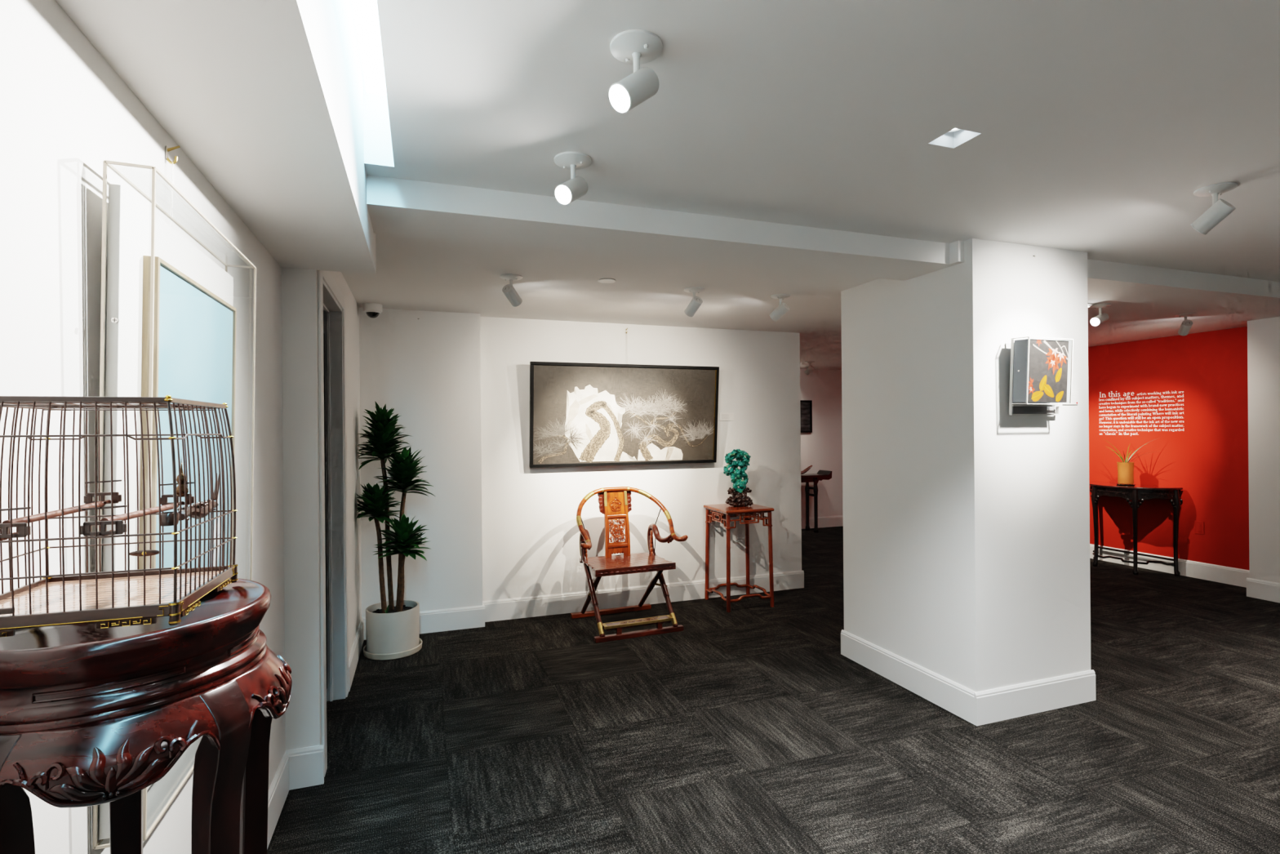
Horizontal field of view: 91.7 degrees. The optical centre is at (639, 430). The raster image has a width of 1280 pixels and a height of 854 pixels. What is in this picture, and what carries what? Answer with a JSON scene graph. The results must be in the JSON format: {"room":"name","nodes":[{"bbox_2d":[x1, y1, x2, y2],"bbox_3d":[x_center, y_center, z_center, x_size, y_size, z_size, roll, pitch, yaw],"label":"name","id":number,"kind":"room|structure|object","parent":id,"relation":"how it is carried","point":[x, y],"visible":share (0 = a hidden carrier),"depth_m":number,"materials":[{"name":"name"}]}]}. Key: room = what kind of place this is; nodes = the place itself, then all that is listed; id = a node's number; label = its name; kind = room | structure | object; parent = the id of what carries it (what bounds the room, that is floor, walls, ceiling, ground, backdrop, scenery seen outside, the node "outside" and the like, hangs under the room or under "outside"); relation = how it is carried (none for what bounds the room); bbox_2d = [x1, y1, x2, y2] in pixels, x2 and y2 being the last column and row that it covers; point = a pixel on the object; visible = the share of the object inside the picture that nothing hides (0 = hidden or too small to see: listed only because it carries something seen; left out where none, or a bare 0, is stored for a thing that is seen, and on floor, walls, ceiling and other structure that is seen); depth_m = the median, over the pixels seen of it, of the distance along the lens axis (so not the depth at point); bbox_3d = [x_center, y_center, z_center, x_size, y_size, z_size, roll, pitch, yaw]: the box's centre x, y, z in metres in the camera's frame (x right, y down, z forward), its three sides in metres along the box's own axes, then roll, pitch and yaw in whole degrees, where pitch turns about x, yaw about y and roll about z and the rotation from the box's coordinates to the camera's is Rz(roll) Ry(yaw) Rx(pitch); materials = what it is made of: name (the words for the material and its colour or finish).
{"room":"museum","nodes":[
{"label":"museum","id":0,"kind":"room"},
{"bbox_2d":[0,0,285,853],"bbox_3d":[-0.658,0.403,-0.086,0.195,2.206,5.675,0,0,-19],"label":"wall","id":1,"kind":"structure","parent":0,"point":[64,111],"depth_m":1.07,"materials":[{"name":"white paint"}]},
{"bbox_2d":[165,145,180,226],"bbox_3d":[-1.086,-0.564,1.444,0.028,0.204,0.011,0,0,-19],"label":"hook","id":2,"kind":"object","parent":1,"relation":"attached to","point":[167,149],"visible":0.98,"depth_m":1.44,"materials":[{"name":"metal"}]},
{"bbox_2d":[93,160,256,849],"bbox_3d":[-1.038,0.130,1.448,0.077,1.214,0.728,1,0,-19],"label":"display case","id":3,"kind":"object","parent":2,"relation":"hanging from","point":[171,315],"visible":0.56,"depth_m":1.22,"materials":[{"name":"clear glass"}]},
{"bbox_2d":[266,751,288,848],"bbox_3d":[-0.566,1.423,-0.004,0.015,0.163,5.575,0,0,-19],"label":"baseboard","id":4,"kind":"structure","parent":1,"relation":"attached to","point":[278,790],"depth_m":2.42,"materials":[{"name":"white paint"}]},
{"bbox_2d":[323,314,327,701],"bbox_3d":[-1.650,0.421,3.116,0.033,2.187,0.759,0,0,-19],"label":"door","id":5,"kind":"structure","parent":1,"relation":"in","point":[323,314],"depth_m":3.46,"materials":[{"name":"black paint"}]},
{"bbox_2d":[317,270,348,777],"bbox_3d":[-1.606,0.374,3.131,0.137,2.280,0.945,0,0,-19],"label":"door frame","id":6,"kind":"structure","parent":1,"relation":"attached to","point":[332,310],"depth_m":3.49,"materials":[{"name":"grey paint"}]},
{"bbox_2d":[54,0,376,274],"bbox_3d":[-0.498,-0.988,-0.021,0.563,0.575,5.685,0,0,-19],"label":"ceiling","id":7,"kind":"structure","parent":0,"point":[264,98],"depth_m":1.37,"materials":[{"name":"white paint"}]},
{"bbox_2d":[285,744,324,790],"bbox_3d":[-1.425,1.431,2.640,0.145,0.163,0.015,0,0,-19],"label":"baseboard","id":8,"kind":"structure","parent":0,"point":[306,764],"depth_m":2.64,"materials":[{"name":"white wood"}]},
{"bbox_2d":[281,266,361,750],"bbox_3d":[-1.869,0.309,3.559,0.325,2.415,2.005,0,0,-19],"label":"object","id":9,"kind":"structure","parent":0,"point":[299,286],"depth_m":2.65,"materials":[{"name":"white paint"}]},
{"bbox_2d":[348,617,364,691],"bbox_3d":[-1.854,1.435,4.058,0.015,0.163,0.965,0,0,-19],"label":"baseboard","id":10,"kind":"structure","parent":9,"relation":"attached to","point":[353,657],"depth_m":3.98,"materials":[{"name":"white wood"}]},
{"bbox_2d":[359,306,482,617],"bbox_3d":[-1.842,0.309,4.774,1.180,2.415,0.370,0,0,-19],"label":"wall","id":11,"kind":"structure","parent":0,"point":[427,369],"depth_m":4.67,"materials":[{"name":"white paint"}]},
{"bbox_2d":[362,604,484,639],"bbox_3d":[-1.608,1.433,4.648,0.870,0.163,0.015,0,0,-19],"label":"baseboard","id":12,"kind":"structure","parent":11,"relation":"attached to","point":[468,617],"depth_m":4.70,"materials":[{"name":"white wood"}]},
{"bbox_2d":[480,316,801,600],"bbox_3d":[-0.391,0.296,6.883,2.955,2.415,3.150,0,0,-19],"label":"wall","id":13,"kind":"structure","parent":0,"point":[531,532],"depth_m":5.35,"materials":[{"name":"white paint"}]},
{"bbox_2d":[528,361,719,467],"bbox_3d":[-0.099,-0.135,5.237,1.653,0.848,0.118,0,0,-19],"label":"framed painting","id":14,"kind":"object","parent":13,"relation":"attached to","point":[581,414],"visible":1,"depth_m":5.21,"materials":[{"name":"grey paper"}]},
{"bbox_2d":[482,570,804,622],"bbox_3d":[0.150,1.417,5.392,2.970,0.163,0.015,0,0,-19],"label":"baseboard","id":15,"kind":"structure","parent":13,"relation":"attached to","point":[568,602],"depth_m":5.29,"materials":[{"name":"white wood"}]},
{"bbox_2d":[720,413,733,420],"bbox_3d":[0.786,-0.126,5.625,0.140,0.066,0.006,0,0,-19],"label":"card","id":16,"kind":"object","parent":13,"relation":"attached to","point":[723,416],"visible":1,"depth_m":5.62,"materials":[{"name":"white paper"}]},
{"bbox_2d":[366,174,964,280],"bbox_3d":[0.265,-0.953,2.918,2.822,0.198,0.415,0,0,-19],"label":"ceiling beam","id":17,"kind":"structure","parent":0,"point":[395,206],"depth_m":2.75,"materials":[{"name":"white paint"}]},
{"bbox_2d":[266,525,1279,853],"bbox_3d":[2.264,1.520,3.704,8.200,0.080,11.100,0,0,-19],"label":"floor","id":18,"kind":"structure","parent":0,"point":[747,729],"depth_m":2.96,"materials":[{"name":"carpet"}]},
{"bbox_2d":[0,578,292,853],"bbox_3d":[-0.659,0.865,0.793,0.380,1.281,0.381,0,0,44],"label":"display stand","id":19,"kind":"object","parent":18,"relation":"on","point":[90,715],"visible":0.99,"depth_m":0.69,"materials":[{"name":"brown wood"}]},
{"bbox_2d":[0,395,238,636],"bbox_3d":[-0.680,0.093,0.789,0.234,0.267,0.226,-1,0,-18],"label":"birdcage","id":20,"kind":"object","parent":19,"relation":"on","point":[126,597],"visible":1,"depth_m":0.76,"materials":[{"name":"brown wood"}]},
{"bbox_2d":[0,570,222,616],"bbox_3d":[-0.679,0.208,0.789,0.216,0.003,0.208,0,0,-18],"label":"tray","id":21,"kind":"object","parent":20,"relation":"on","point":[186,602],"depth_m":0.78,"materials":[{"name":"brown wood"}]},
{"bbox_2d":[158,511,179,526],"bbox_3d":[-0.560,0.104,0.742,0.019,0.015,0.030,0,0,-18],"label":"cup","id":22,"kind":"object","parent":20,"relation":"on","point":[166,517],"depth_m":0.73,"materials":[{"name":"grey ceramic"}]},
{"bbox_2d":[355,401,435,660],"bbox_3d":[-1.673,0.654,4.281,0.511,1.720,0.527,0,0,-19],"label":"potted plant","id":23,"kind":"object","parent":18,"relation":"on","point":[392,626],"visible":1,"depth_m":4.21,"materials":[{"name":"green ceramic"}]},
{"bbox_2d":[570,486,688,643],"bbox_3d":[-0.121,0.977,4.824,0.853,1.048,0.662,0,0,-22],"label":"folding chair","id":24,"kind":"object","parent":18,"relation":"on","point":[615,503],"visible":1,"depth_m":4.83,"materials":[{"name":"red wood"}]},
{"bbox_2d":[703,503,773,612],"bbox_3d":[0.853,1.075,5.388,0.454,0.836,0.454,0,0,-19],"label":"stand","id":25,"kind":"object","parent":18,"relation":"on","point":[726,509],"visible":1,"depth_m":5.25,"materials":[{"name":"red wood"}]},
{"bbox_2d":[723,448,753,506],"bbox_3d":[0.848,0.408,5.419,0.263,0.500,0.164,0,0,-19],"label":"rock","id":26,"kind":"object","parent":25,"relation":"on","point":[739,498],"visible":1,"depth_m":5.40,"materials":[{"name":"teal stone"}]},
{"bbox_2d":[800,470,831,532],"bbox_3d":[2.077,1.038,8.981,1.454,0.887,0.300,0,0,-19],"label":"altar table","id":27,"kind":"object","parent":18,"relation":"on","point":[820,475],"visible":0.54,"depth_m":9.04,"materials":[{"name":"black paint"}]},
{"bbox_2d":[800,465,812,474],"bbox_3d":[2.249,0.575,9.054,0.618,0.133,0.076,0,0,-19],"label":"sculpture","id":28,"kind":"object","parent":27,"relation":"on","point":[807,468],"visible":0.52,"depth_m":9.09,"materials":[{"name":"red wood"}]},
{"bbox_2d":[1088,481,1182,576],"bbox_3d":[5.097,1.013,6.544,0.449,0.885,0.859,0,0,-19],"label":"table","id":29,"kind":"object","parent":18,"relation":"on","point":[1097,489],"visible":1,"depth_m":6.30,"materials":[{"name":"black paint"}]},
{"bbox_2d":[1103,439,1154,485],"bbox_3d":[5.139,0.322,6.538,0.452,0.497,0.425,-1,0,16],"label":"potted orchid","id":30,"kind":"object","parent":29,"relation":"on","point":[1125,469],"visible":1,"depth_m":6.48,"materials":[{"name":"beige ceramic"}]},
{"bbox_2d":[341,233,1279,369],"bbox_3d":[1.315,-0.952,6.346,8.200,0.050,5.500,0,0,-19],"label":"ceiling","id":31,"kind":"structure","parent":0,"point":[413,273],"depth_m":4.14,"materials":[{"name":"white paint"}]},
{"bbox_2d":[362,302,382,318],"bbox_3d":[-1.903,-0.850,4.422,0.132,0.096,0.132,0,0,-19],"label":"security camera","id":32,"kind":"object","parent":31,"relation":"attached to","point":[372,310],"visible":1,"depth_m":4.38,"materials":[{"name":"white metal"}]},
{"bbox_2d":[499,273,522,306],"bbox_3d":[-0.757,-0.823,3.656,0.134,0.172,0.139,0,0,-19],"label":"ceiling spotlight","id":33,"kind":"object","parent":31,"relation":"hanging from","point":[508,290],"visible":1,"depth_m":3.63,"materials":[{"name":"white metal"}]},
{"bbox_2d":[598,278,616,283],"bbox_3d":[-0.200,-0.910,3.769,0.110,0.006,0.110,0,0,-19],"label":"recessed light","id":34,"kind":"object","parent":31,"relation":"in","point":[602,280],"visible":1,"depth_m":3.75,"materials":[{"name":"white metal"}]},
{"bbox_2d":[684,286,704,316],"bbox_3d":[0.350,-0.831,4.031,0.132,0.175,0.143,0,0,-19],"label":"ceiling spotlight","id":35,"kind":"object","parent":31,"relation":"hanging from","point":[696,301],"visible":1,"depth_m":4.00,"materials":[{"name":"white metal"}]},
{"bbox_2d":[769,293,790,321],"bbox_3d":[0.960,-0.837,4.248,0.132,0.174,0.141,0,0,-19],"label":"ceiling spotlight","id":36,"kind":"object","parent":31,"relation":"hanging from","point":[783,308],"visible":1,"depth_m":4.22,"materials":[{"name":"white metal"}]},
{"bbox_2d":[804,360,814,374],"bbox_3d":[2.298,-0.846,8.412,0.132,0.178,0.140,0,0,-19],"label":"ceiling spotlight","id":37,"kind":"object","parent":31,"relation":"hanging from","point":[808,371],"visible":1,"depth_m":8.38,"materials":[{"name":"white metal"}]},
{"bbox_2d":[1089,303,1111,326],"bbox_3d":[3.459,-0.864,4.671,0.145,0.162,0.132,0,0,-19],"label":"ceiling spotlight","id":38,"kind":"object","parent":31,"relation":"hanging from","point":[1101,317],"visible":0.98,"depth_m":4.65,"materials":[{"name":"white metal"}]},
{"bbox_2d":[1174,312,1196,335],"bbox_3d":[4.462,-0.868,5.079,0.136,0.172,0.136,0,0,-19],"label":"ceiling spotlight","id":39,"kind":"object","parent":31,"relation":"hanging from","point":[1186,325],"visible":1,"depth_m":5.05,"materials":[{"name":"white metal"}]},
{"bbox_2d":[800,368,843,518],"bbox_3d":[2.324,0.272,9.467,4.250,2.415,0.270,0,0,-19],"label":"wall","id":40,"kind":"structure","parent":0,"point":[821,448],"depth_m":9.50,"materials":[{"name":"white paint"}]},
{"bbox_2d":[800,400,812,432],"bbox_3d":[2.219,-0.214,9.270,0.800,0.485,0.033,0,0,-19],"label":"framed painting","id":41,"kind":"object","parent":40,"relation":"attached to","point":[806,406],"visible":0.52,"depth_m":9.37},
{"bbox_2d":[801,515,843,528],"bbox_3d":[2.310,1.398,9.308,3.900,0.163,0.015,0,0,-19],"label":"baseboard","id":42,"kind":"structure","parent":40,"relation":"attached to","point":[830,521],"depth_m":9.49,"materials":[{"name":"white wood"}]},
{"bbox_2d":[364,0,1279,281],"bbox_3d":[3.391,-1.005,1.098,7.517,0.030,5.220,0,0,-19],"label":"ceiling","id":43,"kind":"structure","parent":0,"point":[1100,123],"depth_m":1.88,"materials":[{"name":"white paint"}]},
{"bbox_2d":[351,0,393,158],"bbox_3d":[-0.081,-1.144,-0.165,0.130,0.310,5.135,0,0,-19],"label":"cove","id":44,"kind":"object","parent":43,"relation":"in","point":[377,134],"visible":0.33,"depth_m":2.22,"materials":[{"name":"white paint"}]},
{"bbox_2d":[351,0,386,95],"bbox_3d":[-0.120,-1.206,-0.102,0.075,0.015,4.880,0,0,-19],"label":"light","id":45,"kind":"object","parent":44,"relation":"attached to","point":[365,11],"visible":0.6,"depth_m":1.92,"materials":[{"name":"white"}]},
{"bbox_2d":[554,151,591,204],"bbox_3d":[-0.238,-0.872,2.193,0.138,0.173,0.134,0,0,-19],"label":"ceiling spotlight","id":46,"kind":"object","parent":43,"relation":"hanging from","point":[571,190],"visible":1,"depth_m":2.16,"materials":[{"name":"white metal"}]},
{"bbox_2d":[608,29,662,113],"bbox_3d":[-0.012,-0.872,1.549,0.142,0.176,0.132,0,0,-19],"label":"ceiling spotlight","id":47,"kind":"object","parent":43,"relation":"hanging from","point":[636,47],"visible":1,"depth_m":1.52,"materials":[{"name":"white metal"}]},
{"bbox_2d":[928,128,981,147],"bbox_3d":[1.042,-0.997,2.059,0.112,0.055,0.112,0,0,-19],"label":"recessed light","id":48,"kind":"object","parent":43,"relation":"in","point":[955,137],"visible":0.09,"depth_m":2.10,"materials":[{"name":"white metal"}]},
{"bbox_2d":[1191,182,1237,234],"bbox_3d":[2.327,-0.892,2.519,0.132,0.176,0.144,0,0,-19],"label":"ceiling spotlight","id":49,"kind":"object","parent":43,"relation":"hanging from","point":[1220,208],"visible":1,"depth_m":2.50,"materials":[{"name":"white metal"}]},
{"bbox_2d":[840,238,1090,692],"bbox_3d":[1.908,0.208,3.771,0.825,2.550,1.045,0,0,-19],"label":"wall column","id":50,"kind":"structure","parent":0,"point":[966,519],"depth_m":3.34,"materials":[{"name":"white paint"}]},
{"bbox_2d":[840,629,975,724],"bbox_3d":[1.520,1.405,3.639,0.015,0.163,1.060,0,0,-19],"label":"baseboard","id":51,"kind":"structure","parent":50,"relation":"attached to","point":[948,695],"depth_m":3.54,"materials":[{"name":"white wood"}]},
{"bbox_2d":[973,669,1096,725],"bbox_3d":[2.094,1.400,3.271,0.855,0.163,0.015,0,0,-19],"label":"baseboard","id":52,"kind":"structure","parent":50,"relation":"attached to","point":[1000,704],"depth_m":3.25,"materials":[{"name":"white wood"}]},
{"bbox_2d":[1008,336,1073,415],"bbox_3d":[2.072,-0.277,3.190,0.370,0.390,0.138,0,0,-19],"label":"display box","id":53,"kind":"object","parent":50,"relation":"attached to","point":[1038,371],"visible":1,"depth_m":3.14,"materials":[{"name":"multicoloured fabric"}]},
{"bbox_2d":[1062,391,1078,404],"bbox_3d":[2.331,-0.178,3.364,0.115,0.072,0.007,0,0,-19],"label":"card","id":54,"kind":"object","parent":50,"relation":"attached to","point":[1074,393],"visible":0.77,"depth_m":3.37,"materials":[{"name":"white paper"}]},
{"bbox_2d":[1088,326,1248,569],"bbox_3d":[5.000,0.249,7.879,0.250,2.415,4.840,0,0,-19],"label":"wall","id":55,"kind":"structure","parent":0,"point":[1208,459],"depth_m":6.25,"materials":[{"name":"paint"}]},
{"bbox_2d":[1098,390,1183,435],"bbox_3d":[5.310,-0.193,6.606,0.001,0.494,0.828,0,0,-19],"label":"wall text","id":56,"kind":"object","parent":55,"relation":"attached to","point":[1162,396],"depth_m":6.61,"materials":[{"name":"white paint"}]},
{"bbox_2d":[1089,543,1249,587],"bbox_3d":[4.917,1.376,7.746,0.015,0.163,4.630,0,0,-19],"label":"baseboard","id":57,"kind":"structure","parent":55,"relation":"attached to","point":[1203,571],"depth_m":6.17,"materials":[{"name":"white wood"}]},
{"bbox_2d":[1194,520,1204,534],"bbox_3d":[5.494,0.952,6.100,0.008,0.124,0.080,0,0,-19],"label":"wall socket","id":58,"kind":"object","parent":55,"relation":"attached to","point":[1198,526],"visible":1,"depth_m":6.10,"materials":[{"name":"red paint"}]},
{"bbox_2d":[1087,258,1279,315],"bbox_3d":[3.952,-0.986,4.251,3.370,0.198,0.400,0,0,-19],"label":"ceiling beam","id":59,"kind":"structure","parent":0,"point":[1106,280],"depth_m":3.96,"materials":[{"name":"white paint"}]},
{"bbox_2d":[1247,316,1279,583],"bbox_3d":[6.628,0.167,2.680,0.620,2.550,6.070,0,0,-19],"label":"wall","id":60,"kind":"structure","parent":0,"point":[1263,335],"depth_m":5.34,"materials":[{"name":"white paint"}]},
{"bbox_2d":[1246,577,1279,603],"bbox_3d":[6.320,1.363,2.629,0.015,0.163,5.985,0,0,-19],"label":"baseboard","id":61,"kind":"structure","parent":60,"relation":"attached to","point":[1256,588],"depth_m":5.34,"materials":[{"name":"white wood"}]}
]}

